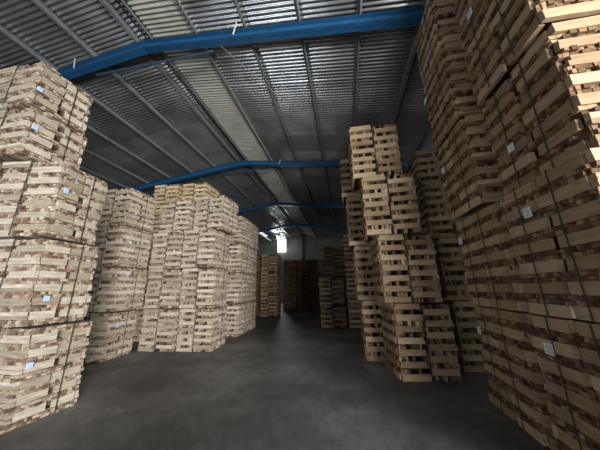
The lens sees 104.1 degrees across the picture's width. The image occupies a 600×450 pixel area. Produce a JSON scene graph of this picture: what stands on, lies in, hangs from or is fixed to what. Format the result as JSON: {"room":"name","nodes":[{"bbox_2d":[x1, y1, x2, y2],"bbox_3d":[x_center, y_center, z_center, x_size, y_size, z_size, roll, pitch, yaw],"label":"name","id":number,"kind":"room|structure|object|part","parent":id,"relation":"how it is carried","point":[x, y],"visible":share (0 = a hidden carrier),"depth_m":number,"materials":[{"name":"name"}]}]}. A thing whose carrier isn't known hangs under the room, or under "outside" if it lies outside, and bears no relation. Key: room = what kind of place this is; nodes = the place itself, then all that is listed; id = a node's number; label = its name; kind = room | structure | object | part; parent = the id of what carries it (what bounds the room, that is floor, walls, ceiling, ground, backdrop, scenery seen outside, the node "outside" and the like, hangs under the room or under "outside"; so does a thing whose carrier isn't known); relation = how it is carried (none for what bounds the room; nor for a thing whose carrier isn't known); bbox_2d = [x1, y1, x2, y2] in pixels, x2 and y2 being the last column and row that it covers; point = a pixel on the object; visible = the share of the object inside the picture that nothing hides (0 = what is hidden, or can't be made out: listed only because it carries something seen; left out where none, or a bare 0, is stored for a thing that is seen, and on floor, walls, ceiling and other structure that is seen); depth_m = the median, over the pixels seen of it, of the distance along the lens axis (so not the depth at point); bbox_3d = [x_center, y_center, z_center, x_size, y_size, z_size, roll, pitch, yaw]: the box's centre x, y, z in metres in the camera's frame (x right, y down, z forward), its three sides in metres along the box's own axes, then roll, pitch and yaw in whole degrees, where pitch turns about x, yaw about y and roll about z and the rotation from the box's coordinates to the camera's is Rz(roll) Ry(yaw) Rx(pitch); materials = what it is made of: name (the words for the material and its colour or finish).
{"room":"warehouse","nodes":[
{"label":"warehouse","id":0,"kind":"room"},
{"bbox_2d":[0,0,302,243],"bbox_3d":[-8.544,-1.525,13.412,12.480,1.710,30.500,-4,-15,10],"label":"ceiling","id":1,"kind":"structure","parent":0,"point":[89,20],"depth_m":7.64,"materials":[{"name":"grey metal"}]},
{"bbox_2d":[79,165,128,188],"bbox_3d":[-8.477,-1.466,13.384,0.090,0.090,30.500,-4,-15,10],"label":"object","id":2,"kind":"structure","parent":1,"relation":"attached to","point":[81,167],"depth_m":10.66,"materials":[{"name":"metal"}]},
{"bbox_2d":[0,69,271,241],"bbox_3d":[-6.125,-1.927,13.046,0.090,0.090,30.500,-4,-15,10],"label":"roof purlin","id":3,"kind":"structure","parent":1,"relation":"attached to","point":[89,127],"depth_m":9.31,"materials":[{"name":"metal"}]},
{"bbox_2d":[31,0,291,237],"bbox_3d":[-3.772,-2.387,12.708,0.090,0.090,30.500,-4,-15,10],"label":"roof purlin","id":4,"kind":"structure","parent":1,"relation":"attached to","point":[38,3],"depth_m":6.73,"materials":[{"name":"metal"}]},
{"bbox_2d":[84,148,261,243],"bbox_3d":[-7.301,-1.697,13.215,0.090,0.090,30.500,-4,-15,10],"label":"roof purlin","id":5,"kind":"structure","parent":1,"relation":"attached to","point":[86,149],"depth_m":10.02,"materials":[{"name":"metal"}]},
{"bbox_2d":[99,0,301,235],"bbox_3d":[-2.595,-2.617,12.539,0.090,0.090,30.500,-4,-15,10],"label":"roof purlin","id":6,"kind":"structure","parent":1,"relation":"attached to","point":[106,4],"depth_m":6.93,"materials":[{"name":"metal"}]},
{"bbox_2d":[0,303,550,449],"bbox_3d":[-2.291,4.559,10.554,25.000,0.200,31.100,-4,-15,10],"label":"floor","id":7,"kind":"structure","parent":0,"point":[288,382],"depth_m":3.15,"materials":[{"name":"concrete"}]},
{"bbox_2d":[0,321,92,434],"bbox_3d":[-3.637,1.897,3.138,0.973,1.093,0.798,-4,-16,12],"label":"bundle","id":8,"kind":"object","parent":7,"relation":"on","point":[41,366],"visible":0.99,"depth_m":2.91,"materials":[{"name":"beige wood"}]},
{"bbox_2d":[0,238,99,327],"bbox_3d":[-3.689,0.801,3.318,0.979,1.093,0.813,-4,-15,10],"label":"bundle","id":9,"kind":"object","parent":8,"relation":"on","point":[43,281],"visible":1,"depth_m":3.06,"materials":[{"name":"beige wood"}]},
{"bbox_2d":[0,160,107,245],"bbox_3d":[-3.748,-0.285,3.532,0.972,1.093,0.795,-2,-15,2],"label":"bundle","id":10,"kind":"object","parent":9,"relation":"on","point":[59,201],"visible":0.98,"depth_m":3.26,"materials":[{"name":"beige wood"}]},
{"bbox_2d":[0,106,86,169],"bbox_3d":[-4.154,-1.221,3.648,0.974,0.761,0.803,-3,-15,9],"label":"bundle","id":11,"kind":"object","parent":10,"relation":"on","point":[28,134],"visible":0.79,"depth_m":3.36,"materials":[{"name":"beige wood"}]},
{"bbox_2d":[0,61,92,134],"bbox_3d":[-4.197,-1.976,3.816,0.974,0.761,0.798,-4,-15,10],"label":"bundle","id":12,"kind":"object","parent":11,"relation":"on","point":[40,86],"visible":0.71,"depth_m":3.54,"materials":[{"name":"beige wood"}]},
{"bbox_2d":[76,310,137,362],"bbox_3d":[-4.779,2.639,5.692,1.004,1.034,0.932,-3,-15,6],"label":"bundle","id":13,"kind":"object","parent":7,"relation":"on","point":[105,343],"visible":0.77,"depth_m":5.40,"materials":[{"name":"beige wood"}]},
{"bbox_2d":[87,267,146,311],"bbox_3d":[-4.705,1.627,5.963,1.001,1.034,0.931,-4,-15,10],"label":"bundle","id":14,"kind":"object","parent":13,"relation":"on","point":[117,288],"visible":0.97,"depth_m":5.63,"materials":[{"name":"beige wood"}]},
{"bbox_2d":[92,226,151,268],"bbox_3d":[-4.797,0.637,6.305,1.004,1.034,0.931,-5,-16,14],"label":"bundle","id":15,"kind":"object","parent":14,"relation":"on","point":[121,246],"visible":0.91,"depth_m":5.99,"materials":[{"name":"beige wood"}]},
{"bbox_2d":[96,188,156,231],"bbox_3d":[-4.828,-0.371,6.585,1.002,1.034,0.927,-4,-16,12],"label":"bundle","id":16,"kind":"object","parent":15,"relation":"on","point":[129,207],"visible":0.89,"depth_m":6.25,"materials":[{"name":"beige wood"}]},
{"bbox_2d":[132,306,148,341],"bbox_3d":[-4.689,3.175,7.673,0.994,1.034,0.929,-4,-15,10],"label":"bundle","id":17,"kind":"object","parent":7,"relation":"on","point":[136,338],"visible":0.16,"depth_m":7.31,"materials":[{"name":"beige wood"}]},
{"bbox_2d":[142,273,150,305],"bbox_3d":[-4.705,2.165,7.946,0.996,1.034,0.934,-4,-15,10],"label":"bundle","id":18,"kind":"object","parent":17,"relation":"on","point":[147,274],"visible":0.04,"depth_m":7.64,"materials":[{"name":"beige wood"}]},
{"bbox_2d":[144,242,153,272],"bbox_3d":[-4.720,1.157,8.224,0.997,1.034,0.928,-4,-15,10],"label":"bundle","id":19,"kind":"object","parent":18,"relation":"on","point":[151,244],"visible":0.11,"depth_m":7.87,"materials":[{"name":"beige wood"}]},
{"bbox_2d":[150,212,160,241],"bbox_3d":[-4.737,0.146,8.497,0.996,1.034,0.931,-4,-15,10],"label":"bundle","id":20,"kind":"object","parent":19,"relation":"on","point":[157,216],"visible":0.09,"depth_m":8.16,"materials":[{"name":"beige wood"}]},
{"bbox_2d":[153,184,183,212],"bbox_3d":[-4.753,-0.863,8.774,0.995,1.034,0.928,-4,-15,10],"label":"bundle","id":21,"kind":"object","parent":20,"relation":"on","point":[175,191],"visible":0.4,"depth_m":8.41,"materials":[{"name":"beige wood"}]},
{"bbox_2d":[138,307,180,351],"bbox_3d":[-3.660,2.843,6.511,0.995,1.034,0.928,-3,-15,8],"label":"bundle","id":22,"kind":"object","parent":7,"relation":"on","point":[159,328],"visible":0.71,"depth_m":6.11,"materials":[{"name":"beige wood"}]},
{"bbox_2d":[143,269,190,307],"bbox_3d":[-3.686,1.829,6.766,1.002,1.034,0.934,-4,-15,10],"label":"bundle","id":23,"kind":"object","parent":22,"relation":"on","point":[163,290],"visible":0.61,"depth_m":6.37,"materials":[{"name":"beige wood"}]},
{"bbox_2d":[149,233,186,269],"bbox_3d":[-3.759,0.839,7.111,1.005,1.034,0.938,-3,-15,7],"label":"bundle","id":24,"kind":"object","parent":23,"relation":"on","point":[167,249],"visible":0.64,"depth_m":6.70,"materials":[{"name":"beige wood"}]},
{"bbox_2d":[158,199,195,233],"bbox_3d":[-3.651,-0.174,7.380,1.002,1.034,0.928,-4,-15,10],"label":"bundle","id":25,"kind":"object","parent":24,"relation":"on","point":[177,216],"visible":0.69,"depth_m":6.99,"materials":[{"name":"beige wood"}]},
{"bbox_2d":[176,307,226,351],"bbox_3d":[-2.652,2.808,6.439,1.000,1.034,0.932,-3,-15,7],"label":"bundle","id":26,"kind":"object","parent":7,"relation":"on","point":[199,329],"visible":0.98,"depth_m":6.08,"materials":[{"name":"beige wood"}]},
{"bbox_2d":[178,268,227,307],"bbox_3d":[-2.682,1.781,6.650,1.014,1.034,0.940,-3,-15,7],"label":"bundle","id":27,"kind":"object","parent":26,"relation":"on","point":[208,287],"visible":1,"depth_m":6.30,"materials":[{"name":"beige wood"}]},
{"bbox_2d":[180,229,229,268],"bbox_3d":[-2.701,0.737,6.799,1.003,1.034,0.940,-4,-15,10],"label":"bundle","id":28,"kind":"object","parent":27,"relation":"on","point":[205,249],"visible":1,"depth_m":6.44,"materials":[{"name":"beige wood"}]},
{"bbox_2d":[193,195,238,235],"bbox_3d":[-2.541,-0.248,7.173,1.001,1.034,0.926,-5,-16,14],"label":"bundle","id":29,"kind":"object","parent":28,"relation":"on","point":[220,213],"visible":0.98,"depth_m":6.83,"materials":[{"name":"beige wood"}]},
{"bbox_2d":[221,303,247,336],"bbox_3d":[-2.463,3.313,8.313,0.996,1.034,0.934,-3,-15,8],"label":"bundle","id":30,"kind":"object","parent":7,"relation":"on","point":[236,323],"visible":0.56,"depth_m":7.95,"materials":[{"name":"beige wood"}]},
{"bbox_2d":[226,273,248,302],"bbox_3d":[-2.490,2.295,8.556,0.999,1.034,0.933,-4,-15,10],"label":"bundle","id":31,"kind":"object","parent":30,"relation":"on","point":[238,283],"visible":0.48,"depth_m":8.20,"materials":[{"name":"beige wood"}]},
{"bbox_2d":[217,244,249,272],"bbox_3d":[-2.518,1.299,8.881,1.002,1.034,0.938,-4,-15,10],"label":"bundle","id":32,"kind":"object","parent":31,"relation":"on","point":[239,254],"visible":0.59,"depth_m":8.52,"materials":[{"name":"beige wood"}]},
{"bbox_2d":[227,216,250,246],"bbox_3d":[-2.534,0.281,9.122,0.996,1.034,0.926,-4,-16,12],"label":"bundle","id":33,"kind":"object","parent":32,"relation":"on","point":[243,229],"visible":0.56,"depth_m":8.78,"materials":[{"name":"beige wood"}]},
{"bbox_2d":[56,6,424,99],"bbox_3d":[-3.516,-0.662,5.583,24.200,7.309,2.218,-4,-15,10],"label":"roof beam","id":34,"kind":"structure","parent":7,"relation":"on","point":[405,17],"depth_m":5.12,"materials":[{"name":"blue metal"}]},
{"bbox_2d":[0,25,281,239],"bbox_3d":[-4.948,-2.157,12.877,0.090,0.090,30.500,-4,-15,10],"label":"roof purlin","id":35,"kind":"structure","parent":34,"relation":"on","point":[3,30],"depth_m":7.18,"materials":[{"name":"metal"}]},
{"bbox_3d":[-1.162,-3.910,6.156,0.019,0.123,2.125,-12,-19,36],"label":"tie rod","id":36,"kind":"part","parent":34,"relation":"part of","materials":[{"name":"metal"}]},
{"bbox_2d":[243,301,255,330],"bbox_3d":[-2.347,3.563,9.242,0.995,1.034,0.929,-4,-15,10],"label":"bundle","id":37,"kind":"object","parent":7,"relation":"on","point":[251,311],"visible":0.32,"depth_m":9.12,"materials":[{"name":"beige wood"}]},
{"bbox_2d":[248,275,255,301],"bbox_3d":[-2.387,2.550,9.500,0.996,1.034,0.926,-4,-15,10],"label":"bundle","id":38,"kind":"object","parent":37,"relation":"on","point":[252,278],"visible":0.37,"depth_m":9.40,"materials":[{"name":"beige wood"}]},
{"bbox_2d":[244,248,256,274],"bbox_3d":[-2.409,1.544,9.788,1.001,1.034,0.936,-3,-15,9],"label":"bundle","id":39,"kind":"object","parent":38,"relation":"on","point":[253,254],"visible":0.32,"depth_m":9.69,"materials":[{"name":"beige wood"}]},
{"bbox_2d":[249,223,257,249],"bbox_3d":[-2.396,0.534,10.062,0.997,1.034,0.931,-4,-15,10],"label":"bundle","id":40,"kind":"object","parent":39,"relation":"on","point":[254,230],"visible":0.38,"depth_m":9.92,"materials":[{"name":"beige wood"}]},
{"bbox_2d":[250,294,260,315],"bbox_3d":[-2.788,4.738,13.894,1.044,1.218,0.889,-4,-15,10],"label":"bundle","id":41,"kind":"object","parent":7,"relation":"on","point":[258,296],"visible":0.25,"depth_m":13.50,"materials":[{"name":"brown wood"}]},
{"bbox_2d":[255,273,260,293],"bbox_3d":[-2.837,3.539,14.169,1.045,1.218,0.890,-4,-15,10],"label":"bundle","id":42,"kind":"object","parent":41,"relation":"on","point":[258,275],"visible":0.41,"depth_m":13.77,"materials":[{"name":"brown wood"}]},
{"bbox_2d":[256,255,261,272],"bbox_3d":[-2.824,2.441,14.467,1.044,1.033,0.893,-4,-15,10],"label":"bundle","id":43,"kind":"object","parent":42,"relation":"on","point":[259,258],"visible":0.34,"depth_m":14.05,"materials":[{"name":"brown wood"}]},
{"bbox_2d":[126,159,408,190],"bbox_3d":[-2.478,0.758,10.878,24.200,7.309,2.218,-4,-15,10],"label":"roof beam","id":44,"kind":"structure","parent":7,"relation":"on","point":[265,163],"depth_m":10.93,"materials":[{"name":"blue metal"}]},
{"bbox_2d":[260,294,280,316],"bbox_3d":[-1.718,4.683,13.752,1.045,1.218,0.891,-4,-15,10],"label":"bundle","id":45,"kind":"object","parent":7,"relation":"on","point":[270,303],"visible":1,"depth_m":13.41,"materials":[{"name":"brown wood"}]},
{"bbox_2d":[260,272,280,293],"bbox_3d":[-1.766,3.498,14.079,1.047,1.218,0.893,-4,-15,10],"label":"bundle","id":46,"kind":"object","parent":45,"relation":"on","point":[270,282],"visible":1,"depth_m":13.72,"materials":[{"name":"brown wood"}]},
{"bbox_2d":[261,255,280,272],"bbox_3d":[-1.754,2.398,14.372,1.048,1.033,0.896,-4,-15,10],"label":"bundle","id":47,"kind":"object","parent":46,"relation":"on","point":[271,264],"visible":1,"depth_m":14.03,"materials":[{"name":"brown wood"}]},
{"bbox_2d":[283,292,296,308],"bbox_3d":[-0.712,5.843,18.088,1.057,1.217,0.901,-4,-15,10],"label":"bundle","id":48,"kind":"object","parent":7,"relation":"on","point":[289,298],"visible":0.87,"depth_m":17.73,"materials":[{"name":"brown wood"}]},
{"bbox_2d":[283,276,296,291],"bbox_3d":[-0.734,4.657,18.410,1.046,1.218,0.900,-4,-15,10],"label":"bundle","id":49,"kind":"object","parent":48,"relation":"on","point":[290,282],"visible":0.94,"depth_m":18.04,"materials":[{"name":"brown wood"}]},
{"bbox_2d":[283,260,296,275],"bbox_3d":[-0.753,3.471,18.736,1.045,1.218,0.892,-4,-15,10],"label":"bundle","id":50,"kind":"object","parent":49,"relation":"on","point":[289,267],"visible":0.92,"depth_m":18.39,"materials":[{"name":"brown wood"}]},
{"bbox_2d":[238,202,344,213],"bbox_3d":[-1.440,2.179,16.174,24.200,7.309,2.218,-4,-15,10],"label":"roof beam","id":51,"kind":"structure","parent":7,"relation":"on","point":[302,205],"depth_m":16.02,"materials":[{"name":"blue metal"}]},
{"bbox_2d":[233,0,326,237],"bbox_3d":[0.147,-2.486,11.966,0.090,0.090,30.500,-4,-15,10],"label":"roof purlin","id":52,"kind":"structure","parent":51,"relation":"on","point":[235,1],"depth_m":6.59,"materials":[{"name":"metal"}]},
{"bbox_2d":[302,235,304,289],"bbox_3d":[0.460,4.722,25.883,0.320,7.429,0.300,-4,-15,10],"label":"column","id":53,"kind":"structure","parent":7,"relation":"on","point":[303,236],"depth_m":26.32,"materials":[{"name":"metal"}]},
{"bbox_2d":[311,292,320,308],"bbox_3d":[1.368,5.709,17.716,1.052,1.218,0.903,-4,-15,10],"label":"bundle","id":54,"kind":"object","parent":7,"relation":"on","point":[315,300],"visible":0.51,"depth_m":17.40,"materials":[{"name":"brown wood"}]},
{"bbox_2d":[310,275,323,291],"bbox_3d":[1.349,4.523,18.042,1.045,1.217,0.892,-4,-15,10],"label":"bundle","id":55,"kind":"object","parent":54,"relation":"on","point":[314,279],"visible":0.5,"depth_m":17.71,"materials":[{"name":"brown wood"}]},
{"bbox_2d":[310,259,323,275],"bbox_3d":[1.331,3.336,18.363,1.054,1.217,0.902,-4,-15,10],"label":"bundle","id":56,"kind":"object","parent":55,"relation":"on","point":[316,266],"visible":0.96,"depth_m":18.01,"materials":[{"name":"brown wood"}]},
{"bbox_2d":[321,304,346,327],"bbox_3d":[1.381,3.690,9.571,1.048,0.848,0.900,-3,-15,9],"label":"bundle","id":57,"kind":"object","parent":7,"relation":"on","point":[327,315],"visible":1,"depth_m":9.19,"materials":[{"name":"brown wood"}]},
{"bbox_2d":[319,278,345,304],"bbox_3d":[1.360,2.759,9.776,1.048,1.033,0.896,-4,-16,12],"label":"bundle","id":58,"kind":"object","parent":57,"relation":"on","point":[328,287],"visible":1,"depth_m":9.41,"materials":[{"name":"brown wood"}]},
{"bbox_2d":[332,294,347,321],"bbox_3d":[1.760,3.951,11.263,1.046,1.218,0.891,-4,-15,10],"label":"bundle","id":59,"kind":"object","parent":7,"relation":"on","point":[346,294],"visible":0.2,"depth_m":10.83,"materials":[{"name":"brown wood"}]},
{"bbox_2d":[324,268,346,293],"bbox_3d":[1.740,2.764,11.583,1.049,1.218,0.893,-4,-15,10],"label":"bundle","id":60,"kind":"object","parent":59,"relation":"on","point":[333,273],"visible":0.48,"depth_m":11.29,"materials":[{"name":"brown wood"}]},
{"bbox_2d":[323,246,344,267],"bbox_3d":[1.744,1.667,11.882,1.055,1.033,0.906,-4,-15,10],"label":"bundle","id":61,"kind":"object","parent":60,"relation":"on","point":[332,255],"visible":0.91,"depth_m":11.50,"materials":[{"name":"brown wood"}]},
{"bbox_2d":[347,295,361,327],"bbox_3d":[2.475,3.465,9.514,1.057,1.218,0.906,-4,-15,10],"label":"bundle","id":62,"kind":"object","parent":7,"relation":"on","point":[354,320],"visible":0.42,"depth_m":9.18,"materials":[{"name":"brown wood"}]},
{"bbox_2d":[345,264,355,294],"bbox_3d":[2.437,2.267,9.792,1.048,1.218,0.895,-4,-15,10],"label":"bundle","id":63,"kind":"object","parent":62,"relation":"on","point":[349,272],"visible":0.46,"depth_m":9.49,"materials":[{"name":"brown wood"}]},
{"bbox_2d":[343,235,352,263],"bbox_3d":[2.410,1.081,10.115,1.058,1.218,0.902,-4,-15,10],"label":"bundle","id":64,"kind":"object","parent":63,"relation":"on","point":[348,259],"visible":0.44,"depth_m":9.79,"materials":[{"name":"brown wood"}]},
{"bbox_2d":[359,300,385,361],"bbox_3d":[1.950,2.354,5.390,1.045,1.218,0.890,-4,-15,10],"label":"bundle","id":65,"kind":"object","parent":7,"relation":"on","point":[370,310],"visible":0.41,"depth_m":5.09,"materials":[{"name":"beige wood"}]},
{"bbox_2d":[352,245,375,299],"bbox_3d":[1.845,1.163,5.689,1.047,1.218,0.893,-4,-15,10],"label":"bundle","id":66,"kind":"object","parent":65,"relation":"on","point":[362,258],"visible":0.41,"depth_m":5.40,"materials":[{"name":"beige wood"}]},
{"bbox_2d":[345,196,387,250],"bbox_3d":[1.725,-0.026,5.996,1.047,1.218,0.890,-4,-16,12],"label":"bundle","id":67,"kind":"object","parent":66,"relation":"on","point":[354,222],"visible":0.41,"depth_m":5.72,"materials":[{"name":"beige wood"}]},
{"bbox_2d":[339,159,359,207],"bbox_3d":[1.612,-1.120,6.302,1.047,1.033,0.895,-4,-15,11],"label":"bundle","id":68,"kind":"object","parent":67,"relation":"on","point":[346,190],"visible":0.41,"depth_m":6.01,"materials":[{"name":"beige wood"}]},
{"bbox_2d":[379,302,461,381],"bbox_3d":[2.166,2.076,4.378,1.048,1.218,0.891,-2,-15,2],"label":"bundle","id":69,"kind":"object","parent":7,"relation":"on","point":[419,338],"visible":0.99,"depth_m":4.02,"materials":[{"name":"beige wood"}]},
{"bbox_2d":[370,234,442,302],"bbox_3d":[2.010,0.869,4.617,1.050,1.218,0.894,-3,-15,6],"label":"bundle","id":70,"kind":"object","parent":69,"relation":"on","point":[405,270],"visible":1,"depth_m":4.25,"materials":[{"name":"beige wood"}]},
{"bbox_2d":[359,173,421,242],"bbox_3d":[1.831,-0.321,4.918,1.055,1.218,0.903,-4,-16,12],"label":"bundle","id":71,"kind":"object","parent":70,"relation":"on","point":[382,197],"visible":0.97,"depth_m":4.56,"materials":[{"name":"beige wood"}]},
{"bbox_2d":[347,123,402,192],"bbox_3d":[1.651,-1.482,5.325,1.045,1.218,0.892,-4,-15,10],"label":"bundle","id":72,"kind":"object","parent":71,"relation":"on","point":[376,151],"visible":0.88,"depth_m":4.96,"materials":[{"name":"beige wood"}]},
{"bbox_2d":[435,300,486,372],"bbox_3d":[3.479,2.141,4.696,1.045,1.218,0.893,-3,-15,7],"label":"bundle","id":73,"kind":"object","parent":7,"relation":"on","point":[468,341],"visible":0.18,"depth_m":4.35,"materials":[{"name":"beige wood"}]},
{"bbox_2d":[433,238,470,299],"bbox_3d":[3.398,0.951,5.001,1.044,1.218,0.890,-4,-15,10],"label":"bundle","id":74,"kind":"object","parent":73,"relation":"on","point":[449,260],"visible":0.28,"depth_m":4.69,"materials":[{"name":"beige wood"}]},
{"bbox_2d":[417,183,461,240],"bbox_3d":[3.284,-0.229,5.342,1.057,1.218,0.901,-4,-15,10],"label":"bundle","id":75,"kind":"object","parent":74,"relation":"on","point":[436,220],"visible":0.33,"depth_m":5.04,"materials":[{"name":"beige wood"}]},
{"bbox_2d":[406,149,444,192],"bbox_3d":[3.230,-1.230,5.642,1.044,0.848,0.888,-4,-15,10],"label":"bundle","id":76,"kind":"object","parent":75,"relation":"on","point":[425,167],"visible":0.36,"depth_m":5.33,"materials":[{"name":"beige wood"}]},
{"bbox_2d":[474,306,574,449],"bbox_3d":[2.954,1.607,2.696,1.121,1.218,1.093,-5,-16,13],"label":"bundle","id":77,"kind":"object","parent":7,"relation":"on","point":[516,380],"visible":0.59,"depth_m":2.59,"materials":[{"name":"beige wood"}]},
{"bbox_2d":[456,202,532,310],"bbox_3d":[2.900,0.414,2.994,1.110,1.218,1.078,-4,-15,10],"label":"bundle","id":78,"kind":"object","parent":77,"relation":"on","point":[492,275],"visible":0.44,"depth_m":2.88,"materials":[{"name":"beige wood"}]},
{"bbox_2d":[438,113,504,220],"bbox_3d":[2.752,-0.784,3.264,1.110,1.218,0.892,-3,-15,9],"label":"bundle","id":79,"kind":"object","parent":78,"relation":"on","point":[468,163],"visible":0.48,"depth_m":3.06,"materials":[{"name":"beige wood"}]},
{"bbox_2d":[423,40,484,149],"bbox_3d":[2.668,-1.975,3.570,1.110,1.218,0.897,-3,-15,9],"label":"bundle","id":80,"kind":"object","parent":79,"relation":"on","point":[448,95],"visible":0.48,"depth_m":3.36,"materials":[{"name":"beige wood"}]},
{"bbox_2d":[415,0,461,86],"bbox_3d":[2.639,-3.074,3.860,1.104,1.033,0.896,-4,-15,10],"label":"bundle","id":81,"kind":"object","parent":80,"relation":"on","point":[438,27],"visible":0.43,"depth_m":3.62,"materials":[{"name":"beige wood"}]},
{"bbox_2d":[526,314,599,449],"bbox_3d":[2.693,1.319,1.620,1.113,1.218,1.080,-4,-15,10],"label":"bundle","id":82,"kind":"object","parent":7,"relation":"on","point":[568,349],"visible":0.99,"depth_m":1.91,"materials":[{"name":"beige wood"}]},
{"bbox_2d":[499,147,599,321],"bbox_3d":[2.680,0.127,1.922,1.113,1.218,1.080,-4,-15,10],"label":"bundle","id":83,"kind":"object","parent":82,"relation":"on","point":[552,221],"visible":1,"depth_m":1.93,"materials":[{"name":"beige wood"}]},
{"bbox_2d":[482,15,599,195],"bbox_3d":[2.757,-1.056,2.266,1.112,1.218,1.080,-3,-15,9],"label":"bundle","id":84,"kind":"object","parent":83,"relation":"on","point":[547,114],"visible":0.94,"depth_m":2.06,"materials":[{"name":"beige wood"}]},
{"bbox_2d":[460,0,599,105],"bbox_3d":[2.672,-2.252,2.549,1.124,1.218,1.095,-3,-15,9],"label":"bundle","id":85,"kind":"object","parent":84,"relation":"on","point":[495,34],"visible":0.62,"depth_m":2.48,"materials":[{"name":"beige wood"}]},
{"bbox_2d":[451,0,475,32],"bbox_3d":[2.638,-3.445,2.844,1.104,1.218,1.082,-4,-15,10],"label":"bundle","id":86,"kind":"object","parent":85,"relation":"on","point":[462,7],"visible":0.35,"depth_m":3.18,"materials":[{"name":"beige wood"}]},
{"bbox_3d":[0.349,5.807,18.016,1.052,1.217,0.903,-4,-15,10],"label":"bundle","id":87,"kind":"object","parent":7,"relation":"on","visible":0},
{"bbox_3d":[0.330,4.621,18.340,1.046,1.218,0.896,-4,-15,10],"label":"bundle","id":88,"kind":"object","parent":87,"relation":"on","visible":0},
{"bbox_2d":[297,260,310,275],"bbox_3d":[0.310,3.433,18.660,1.045,1.218,0.896,-4,-15,10],"label":"bundle","id":89,"kind":"object","parent":88,"relation":"on","point":[303,266],"visible":0.92,"depth_m":18.28,"materials":[{"name":"brown wood"}]},
{"bbox_2d":[117,0,438,237],"bbox_3d":[3.756,-2.319,11.214,12.480,1.710,30.500,-4,-15,10],"label":"ceiling","id":90,"kind":"structure","parent":0,"point":[384,53],"depth_m":6.53,"materials":[{"name":"grey metal"}]},
{"bbox_2d":[120,0,304,234],"bbox_3d":[-2.216,-2.641,12.471,0.090,0.090,30.500,-4,-15,10],"label":"roof purlin","id":91,"kind":"structure","parent":90,"relation":"attached to","point":[122,1],"depth_m":6.94,"materials":[{"name":"metal"}]},
{"bbox_2d":[176,0,315,236],"bbox_3d":[-1.035,-2.563,12.219,0.090,0.090,30.500,-4,-15,10],"label":"roof purlin","id":92,"kind":"structure","parent":90,"relation":"attached to","point":[177,1],"depth_m":6.80,"materials":[{"name":"metal"}]},
{"bbox_2d":[258,223,346,232],"bbox_3d":[-0.566,3.374,20.629,24.200,7.309,0.200,-4,-15,10],"label":"roof beam","id":93,"kind":"structure","parent":90,"relation":"attached to","point":[291,224],"depth_m":21.36,"materials":[{"name":"blue metal"}]},
{"bbox_2d":[294,0,337,238],"bbox_3d":[1.328,-2.408,11.713,0.090,0.090,30.500,-4,-15,10],"label":"purlin","id":94,"kind":"structure","parent":90,"relation":"attached to","point":[296,4],"depth_m":6.46,"materials":[{"name":"metal"}]},
{"bbox_2d":[352,0,362,126],"bbox_3d":[2.509,-2.330,11.461,0.090,0.090,30.500,-4,-15,10],"label":"roof purlin","id":95,"kind":"structure","parent":90,"relation":"attached to","point":[359,2],"depth_m":5.67,"materials":[{"name":"metal"}]},
{"bbox_2d":[391,0,426,123],"bbox_3d":[3.691,-2.252,11.208,0.090,0.090,30.500,-4,-15,10],"label":"roof purlin","id":96,"kind":"structure","parent":90,"relation":"attached to","point":[412,51],"depth_m":5.74,"materials":[{"name":"metal"}]},
{"bbox_2d":[405,124,431,173],"bbox_3d":[4.872,-2.174,10.956,0.090,0.090,30.500,-4,-15,10],"label":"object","id":97,"kind":"structure","parent":90,"relation":"attached to","point":[428,132],"depth_m":7.98,"materials":[{"name":"metal"}]},
{"bbox_2d":[255,235,347,302],"bbox_3d":[0.506,4.776,26.123,24.400,7.450,0.200,-4,-15,10],"label":"wall","id":98,"kind":"structure","parent":0,"point":[314,246],"depth_m":26.59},
{"bbox_2d":[115,0,302,233],"bbox_3d":[-2.408,-2.750,12.538,0.700,0.092,30.500,-4,-15,10],"label":"trim","id":99,"kind":"structure","parent":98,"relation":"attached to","point":[115,0],"depth_m":6.82,"materials":[{"name":"grey metal"}]},
{"bbox_2d":[277,240,285,252],"bbox_3d":[-2.116,2.462,27.216,1.090,1.470,0.080,-4,-15,10],"label":"window","id":100,"kind":"structure","parent":98,"relation":"in","point":[281,244],"depth_m":27.21,"materials":[{"name":"white glass"}]},
{"bbox_3d":[-3.673,0.110,8.426,0.994,1.034,0.931,-4,-15,10],"label":"bundle","id":101,"kind":"object","parent":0,"visible":0},
{"bbox_2d":[182,183,218,200],"bbox_3d":[-3.687,-0.900,8.698,1.003,1.034,0.934,-4,-15,10],"label":"bundle","id":102,"kind":"object","parent":101,"relation":"on","point":[192,191],"visible":0.41,"depth_m":8.38,"materials":[{"name":"beige wood"}]}
]}

